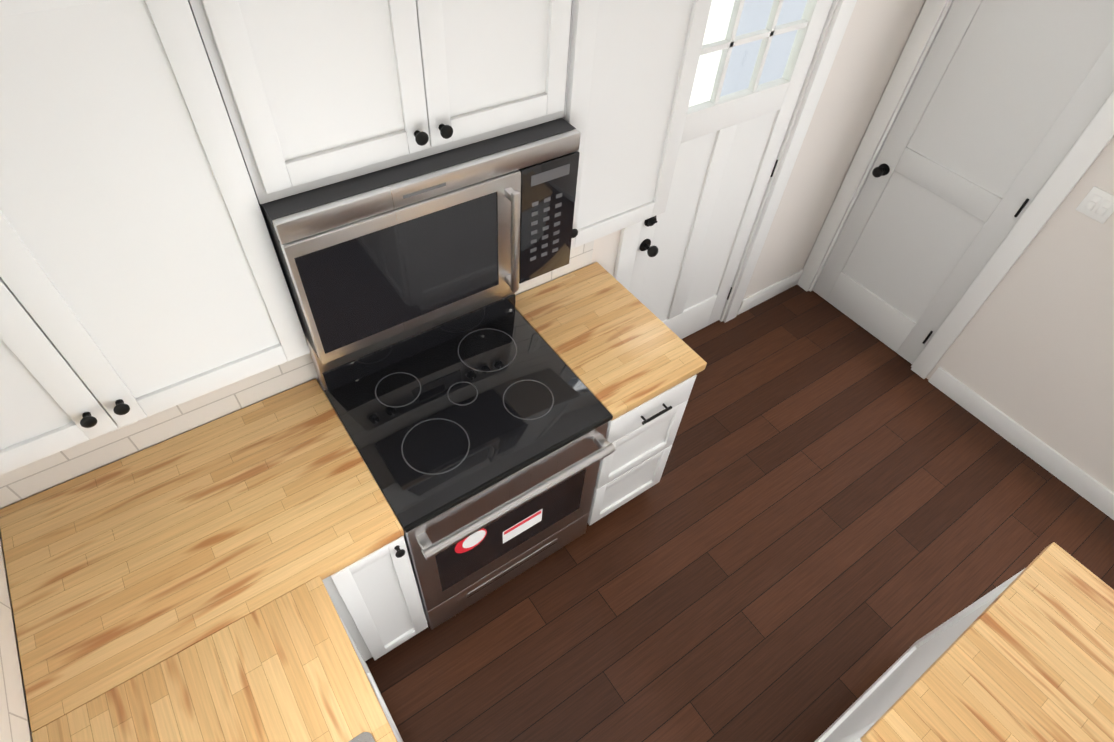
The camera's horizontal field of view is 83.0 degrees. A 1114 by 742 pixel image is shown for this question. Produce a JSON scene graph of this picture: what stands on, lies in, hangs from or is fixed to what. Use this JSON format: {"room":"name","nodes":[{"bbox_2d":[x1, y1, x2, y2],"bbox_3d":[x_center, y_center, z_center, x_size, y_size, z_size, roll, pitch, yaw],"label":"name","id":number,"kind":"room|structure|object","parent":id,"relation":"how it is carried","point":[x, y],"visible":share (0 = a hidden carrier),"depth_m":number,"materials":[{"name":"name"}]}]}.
{"room":"kitchen","nodes":[
{"label":"kitchen","id":0,"kind":"room"},
{"bbox_2d":[0,530,32,741],"bbox_3d":[0.023,1.966,-0.049,0.120,2.700,5.720,-26,56,-24],"label":"wall","id":1,"kind":"structure","parent":0,"point":[16,640],"depth_m":1.57,"materials":[{"name":"white paint"}]},
{"bbox_2d":[0,541,30,741],"bbox_3d":[-0.849,1.047,0.952,0.008,0.456,2.520,-26,56,-24],"label":"tile backsplash","id":2,"kind":"structure","parent":1,"relation":"attached to","point":[14,726],"depth_m":1.45,"materials":[{"name":"white tile"}]},
{"bbox_2d":[0,0,925,508],"bbox_3d":[0.001,-0.713,2.268,4.130,2.700,0.120,-26,56,-24],"label":"wall","id":3,"kind":"structure","parent":0,"point":[874,42],"depth_m":3.05,"materials":[{"name":"white paint"}]},
{"bbox_2d":[0,0,309,474],"bbox_3d":[-1.053,-0.261,1.169,0.890,0.897,0.379,-26,56,-24],"label":"upper cabinet","id":4,"kind":"object","parent":3,"relation":"attached to","point":[141,275],"visible":1,"depth_m":1.17,"materials":[{"name":"white wood"}]},
{"bbox_2d":[0,240,593,507],"bbox_3d":[-0.704,-0.181,2.026,2.094,0.456,0.008,-26,56,-24],"label":"tile backsplash","id":5,"kind":"structure","parent":3,"relation":"attached to","point":[24,481],"depth_m":1.91,"materials":[{"name":"white tile"}]},
{"bbox_2d":[188,0,571,203],"bbox_3d":[-0.360,-0.735,1.346,0.766,0.464,0.379,-26,56,-24],"label":"upper cabinet","id":6,"kind":"object","parent":3,"relation":"attached to","point":[315,94],"visible":1,"depth_m":1.27,"materials":[{"name":"white wood"}]},
{"bbox_2d":[258,118,579,363],"bbox_3d":[-0.362,-0.417,1.659,0.760,0.417,0.449,-26,56,-24],"label":"over-the-range microwave","id":7,"kind":"object","parent":6,"relation":"attached to","point":[368,259],"visible":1,"depth_m":1.51,"materials":[{"name":"grey metal"}]},
{"bbox_2d":[563,0,711,248],"bbox_3d":[0.122,-0.835,1.758,0.438,0.897,0.379,-26,56,-24],"label":"upper cabinet","id":8,"kind":"object","parent":3,"relation":"attached to","point":[632,66],"visible":0.71,"depth_m":1.70,"materials":[{"name":"white wood"}]},
{"bbox_2d":[629,0,832,338],"bbox_3d":[0.701,-0.788,2.830,0.841,2.016,0.122,-26,56,-24],"label":"back door","id":9,"kind":"structure","parent":3,"relation":"in","point":[693,239],"depth_m":2.81,"materials":[{"name":"white paint"}]},
{"bbox_2d":[614,0,856,322],"bbox_3d":[0.674,-0.861,2.810,1.082,2.154,0.144,-26,56,-24],"label":"door frame","id":10,"kind":"structure","parent":3,"relation":"attached to","point":[834,28],"depth_m":2.83,"materials":[{"name":"white wood"}]},
{"bbox_2d":[737,269,803,314],"bbox_3d":[1.326,-0.493,3.891,0.558,0.120,0.014,-26,56,-24],"label":"baseboard","id":11,"kind":"structure","parent":3,"relation":"attached to","point":[766,293],"depth_m":3.87,"materials":[{"name":"white wood"}]},
{"bbox_2d":[365,285,1113,741],"bbox_3d":[1.584,2.065,1.817,4.130,0.060,5.960,-26,56,-24],"label":"floor","id":12,"kind":"structure","parent":0,"point":[825,523],"depth_m":2.78,"materials":[{"name":"brown wood"}]},
{"bbox_2d":[337,612,402,741],"bbox_3d":[-0.862,1.098,1.841,0.672,0.875,0.346,-26,56,-24],"label":"base cabinet","id":13,"kind":"object","parent":12,"relation":"on","point":[375,689],"visible":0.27,"depth_m":2.17,"materials":[{"name":"white wood"}]},
{"bbox_2d":[322,536,427,660],"bbox_3d":[-0.759,0.609,2.272,0.260,0.875,0.706,-26,56,-24],"label":"base cabinet","id":14,"kind":"object","parent":12,"relation":"on","point":[375,598],"visible":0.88,"depth_m":2.03,"materials":[{"name":"white wood"}]},
{"bbox_2d":[0,379,403,732],"bbox_3d":[-1.007,0.434,1.799,0.916,0.038,0.667,-26,56,-24],"label":"countertop","id":15,"kind":"structure","parent":14,"relation":"on","point":[122,571],"depth_m":1.75,"materials":[{"name":"beige wood"}]},
{"bbox_2d":[386,716,401,741],"bbox_3d":[-0.486,1.500,1.523,0.705,0.875,0.920,-26,56,-24],"label":"base cabinet","id":16,"kind":"object","parent":12,"relation":"on","point":[397,736],"visible":0.02,"depth_m":1.77,"materials":[{"name":"white wood"}]},
{"bbox_2d":[32,576,397,741],"bbox_3d":[-0.390,1.292,1.105,0.670,0.038,1.847,-26,56,-24],"label":"countertop","id":17,"kind":"structure","parent":16,"relation":"on","point":[287,667],"depth_m":1.50,"materials":[{"name":"beige wood"}]},
{"bbox_2d":[349,732,374,741],"bbox_3d":[-0.429,1.267,1.224,0.535,0.197,0.822,-26,56,-24],"label":"double-bowl sink","id":18,"kind":"object","parent":17,"relation":"in","point":[365,737],"visible":1,"depth_m":1.46,"materials":[{"name":"silver metal"}]},
{"bbox_2d":[306,288,615,628],"bbox_3d":[-0.315,0.323,2.358,0.762,1.172,0.736,-26,56,-24],"label":"electric range","id":19,"kind":"object","parent":12,"relation":"on","point":[476,431],"visible":0.79,"depth_m":2.12,"materials":[{"name":"black glass"}]},
{"bbox_2d":[587,375,696,524],"bbox_3d":[0.144,0.168,2.725,0.409,0.875,0.704,-26,56,-24],"label":"base cabinet","id":20,"kind":"object","parent":12,"relation":"on","point":[641,438],"visible":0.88,"depth_m":2.49,"materials":[{"name":"white wood"}]},
{"bbox_2d":[515,262,706,420],"bbox_3d":[0.177,-0.144,2.392,0.440,0.038,0.668,-26,56,-24],"label":"countertop","id":21,"kind":"structure","parent":20,"relation":"on","point":[619,349],"depth_m":2.35,"materials":[{"name":"beige wood"}]},
{"bbox_2d":[814,569,1023,741],"bbox_3d":[1.637,1.643,1.567,0.897,0.875,1.931,-26,56,-24],"label":"kitchen island","id":22,"kind":"object","parent":12,"relation":"on","point":[866,710],"visible":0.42,"depth_m":2.07,"materials":[{"name":"white wood"}]},
{"bbox_2d":[860,542,1113,741],"bbox_3d":[1.684,1.344,1.224,0.920,0.038,1.968,-26,56,-24],"label":"island countertop","id":23,"kind":"structure","parent":22,"relation":"on","point":[1027,655],"depth_m":1.64,"materials":[{"name":"beige wood"}]},
{"bbox_2d":[926,137,1113,492],"bbox_3d":[3.309,0.362,1.598,0.120,2.700,5.720,-26,56,-24],"label":"wall","id":24,"kind":"structure","parent":0,"point":[1031,349],"depth_m":2.94,"materials":[{"name":"white paint"}]},
{"bbox_2d":[797,0,1113,378],"bbox_3d":[1.925,-0.973,3.029,0.144,2.119,0.959,-26,56,-24],"label":"door frame","id":25,"kind":"structure","parent":24,"relation":"attached to","point":[1087,148],"depth_m":3.02,"materials":[{"name":"white wood"}]},
{"bbox_2d":[813,0,1113,363],"bbox_3d":[1.876,-0.918,3.049,0.117,1.996,0.738,-26,56,-24],"label":"door","id":26,"kind":"structure","parent":24,"relation":"in","point":[1005,101],"depth_m":2.94,"materials":[{"name":"white paint"}]},
{"bbox_2d":[928,367,1113,519],"bbox_3d":[3.453,1.543,2.297,0.014,0.120,4.748,-26,56,-24],"label":"baseboard","id":27,"kind":"structure","parent":24,"relation":"attached to","point":[1085,485],"depth_m":3.22,"materials":[{"name":"white wood"}]},
{"bbox_2d":[1075,186,1113,223],"bbox_3d":[2.224,-0.681,2.587,0.011,0.114,0.116,-26,56,-24],"label":"light switch","id":28,"kind":"object","parent":24,"relation":"attached to","point":[1096,204],"visible":1,"depth_m":2.59,"materials":[{"name":"white plastic"}]},
{"label":"outside","id":29,"kind":"structure","parent":0,"visible":0},
{"bbox_2d":[689,0,733,105],"bbox_3d":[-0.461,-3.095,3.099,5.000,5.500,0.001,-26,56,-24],"label":"window pane","id":30,"kind":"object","parent":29,"point":[724,7],"depth_m":5.51,"materials":[{"name":"clear glass"}]}
]}

